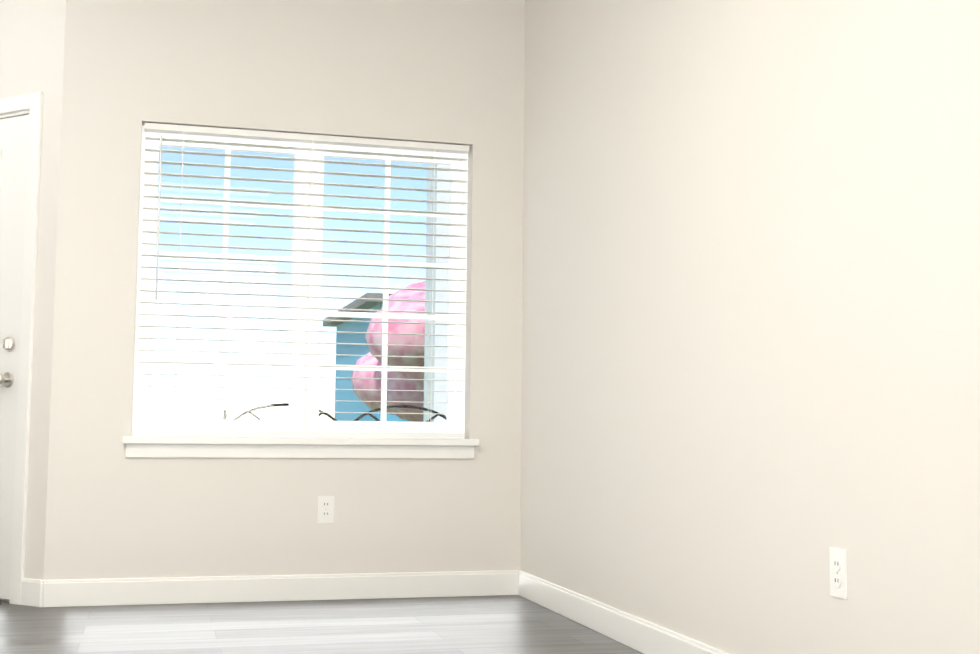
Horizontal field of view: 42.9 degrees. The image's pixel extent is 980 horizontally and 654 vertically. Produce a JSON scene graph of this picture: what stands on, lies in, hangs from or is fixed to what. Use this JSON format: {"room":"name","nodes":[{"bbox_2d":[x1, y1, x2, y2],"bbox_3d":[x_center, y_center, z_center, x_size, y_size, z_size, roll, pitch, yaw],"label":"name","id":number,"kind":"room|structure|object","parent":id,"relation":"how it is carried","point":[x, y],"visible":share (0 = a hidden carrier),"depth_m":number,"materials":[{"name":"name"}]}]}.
{"room":"empty living room","nodes":[
{"label":"empty living room","id":0,"kind":"room"},
{"bbox_2d":[0,0,65,579],"bbox_3d":[-2.275,-0.257,5.490,1.230,2.820,0.160,-2,-5,30],"label":"wall","id":1,"kind":"structure","parent":0,"point":[32,36],"depth_m":5.17,"materials":[{"name":"white paint"}]},
{"bbox_2d":[0,115,28,602],"bbox_3d":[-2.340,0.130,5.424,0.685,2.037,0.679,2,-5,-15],"label":"front door","id":2,"kind":"structure","parent":1,"relation":"in","point":[14,132],"depth_m":5.24,"materials":[{"name":"white wood"}]},
{"bbox_2d":[0,92,42,604],"bbox_3d":[-2.312,0.093,5.472,1.066,2.118,0.176,-2,-5,30],"label":"door frame","id":3,"kind":"structure","parent":1,"relation":"attached to","point":[31,105],"depth_m":5.15,"materials":[{"name":"white wood"}]},
{"bbox_2d":[21,578,44,606],"bbox_3d":[-2.328,1.088,5.305,1.242,0.107,0.013,-2,-5,30],"label":"baseboard","id":4,"kind":"structure","parent":1,"relation":"attached to","point":[30,592],"depth_m":5.02,"materials":[{"name":"white wood"}]},
{"bbox_2d":[44,0,524,579],"bbox_3d":[-0.760,-0.242,5.474,2.160,2.820,0.160,2,-5,-15],"label":"wall","id":5,"kind":"structure","parent":0,"point":[432,70],"depth_m":5.34,"materials":[{"name":"white paint"}]},
{"bbox_2d":[39,570,518,606],"bbox_3d":[-0.835,1.101,5.260,2.012,0.107,0.013,2,-5,-15],"label":"baseboard","id":6,"kind":"structure","parent":5,"relation":"attached to","point":[131,591],"depth_m":5.24,"materials":[{"name":"white wood"}]},
{"bbox_2d":[132,126,467,438],"bbox_3d":[-0.810,-0.178,5.498,1.440,1.325,0.058,2,-5,-15],"label":"window","id":7,"kind":"structure","parent":5,"relation":"in","point":[456,414],"depth_m":5.47,"materials":[{"name":"white plastic"}]},
{"bbox_2d":[135,123,468,437],"bbox_3d":[-0.789,-0.184,5.421,1.416,1.316,0.070,2,-5,-15],"label":"window blinds","id":8,"kind":"object","parent":7,"relation":"attached to","point":[290,137],"visible":0.96,"depth_m":5.42,"materials":[{"name":"white plastic"}]},
{"bbox_2d":[122,436,478,458],"bbox_3d":[-0.793,0.519,5.350,1.510,0.087,0.132,2,-5,-15],"label":"window sill","id":9,"kind":"structure","parent":5,"relation":"attached to","point":[244,447],"depth_m":5.29,"materials":[{"name":"white wood"}]},
{"bbox_2d":[317,496,333,522],"bbox_3d":[-0.701,0.780,5.324,0.070,0.115,0.007,2,-5,-15],"label":"outlet","id":10,"kind":"object","parent":5,"relation":"attached to","point":[325,509],"visible":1,"depth_m":5.32,"materials":[{"name":"white plastic"}]},
{"bbox_2d":[0,595,643,653],"bbox_3d":[-1.228,0.973,2.281,4.930,0.120,10.200,2,-5,-15],"label":"floor","id":11,"kind":"structure","parent":0,"point":[507,624],"depth_m":4.53,"materials":[{"name":"grey wood"}]},
{"bbox_2d":[520,0,979,653],"bbox_3d":[1.198,-0.492,2.087,0.160,2.820,7.740,2,-5,-15],"label":"wall","id":12,"kind":"structure","parent":0,"point":[750,358],"depth_m":3.43,"materials":[{"name":"white paint"}]},
{"bbox_2d":[518,570,728,653],"bbox_3d":[1.121,0.852,1.880,0.013,0.107,7.580,2,-5,-15],"label":"baseboard","id":13,"kind":"structure","parent":12,"relation":"attached to","point":[635,633],"depth_m":4.42,"materials":[{"name":"white wood"}]},
{"bbox_2d":[830,547,846,598],"bbox_3d":[0.833,0.590,2.986,0.007,0.115,0.070,2,-5,-15],"label":"outlet","id":14,"kind":"object","parent":12,"relation":"attached to","point":[838,573],"visible":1,"depth_m":2.98,"materials":[{"name":"white plastic"}]},
{"label":"outside","id":15,"kind":"structure","parent":0,"visible":0},
{"bbox_3d":[-5.929,3.637,32.316,70.000,0.150,54.740,2,-5,-15],"label":"lawn","id":16,"kind":"structure","parent":15,"visible":0},
{"bbox_2d":[322,293,411,421],"bbox_3d":[0.874,1.512,28.481,8.600,3.620,6.600,2,-5,-15],"label":"house","id":17,"kind":"structure","parent":16,"relation":"on","point":[346,348],"depth_m":27.86,"materials":[{"name":"blue paint"}]},
{"bbox_2d":[351,281,424,421],"bbox_3d":[-0.523,0.776,12.718,1.678,2.548,1.842,2,-5,-15],"label":"blossom tree","id":18,"kind":"object","parent":16,"relation":"on","point":[400,361],"depth_m":12.22,"materials":[{"name":"pink plant"}]},
{"bbox_2d":[423,164,449,421],"bbox_3d":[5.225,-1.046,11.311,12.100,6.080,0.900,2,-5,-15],"label":"window frame","id":19,"kind":"structure","parent":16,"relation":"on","point":[438,296],"depth_m":9.73,"materials":[{"name":"white plastic"}]},
{"bbox_3d":[-0.500,1.390,6.408,2.750,0.320,1.737,2,-5,-15],"label":"porch","id":20,"kind":"object","parent":16,"relation":"on","visible":0},
{"bbox_2d":[223,403,445,438],"bbox_3d":[-0.681,0.788,6.096,1.218,0.827,0.449,2,-5,-15],"label":"bench","id":21,"kind":"object","parent":20,"relation":"on","point":[332,417],"depth_m":6.34,"materials":[{"name":"black metal"}]}
]}

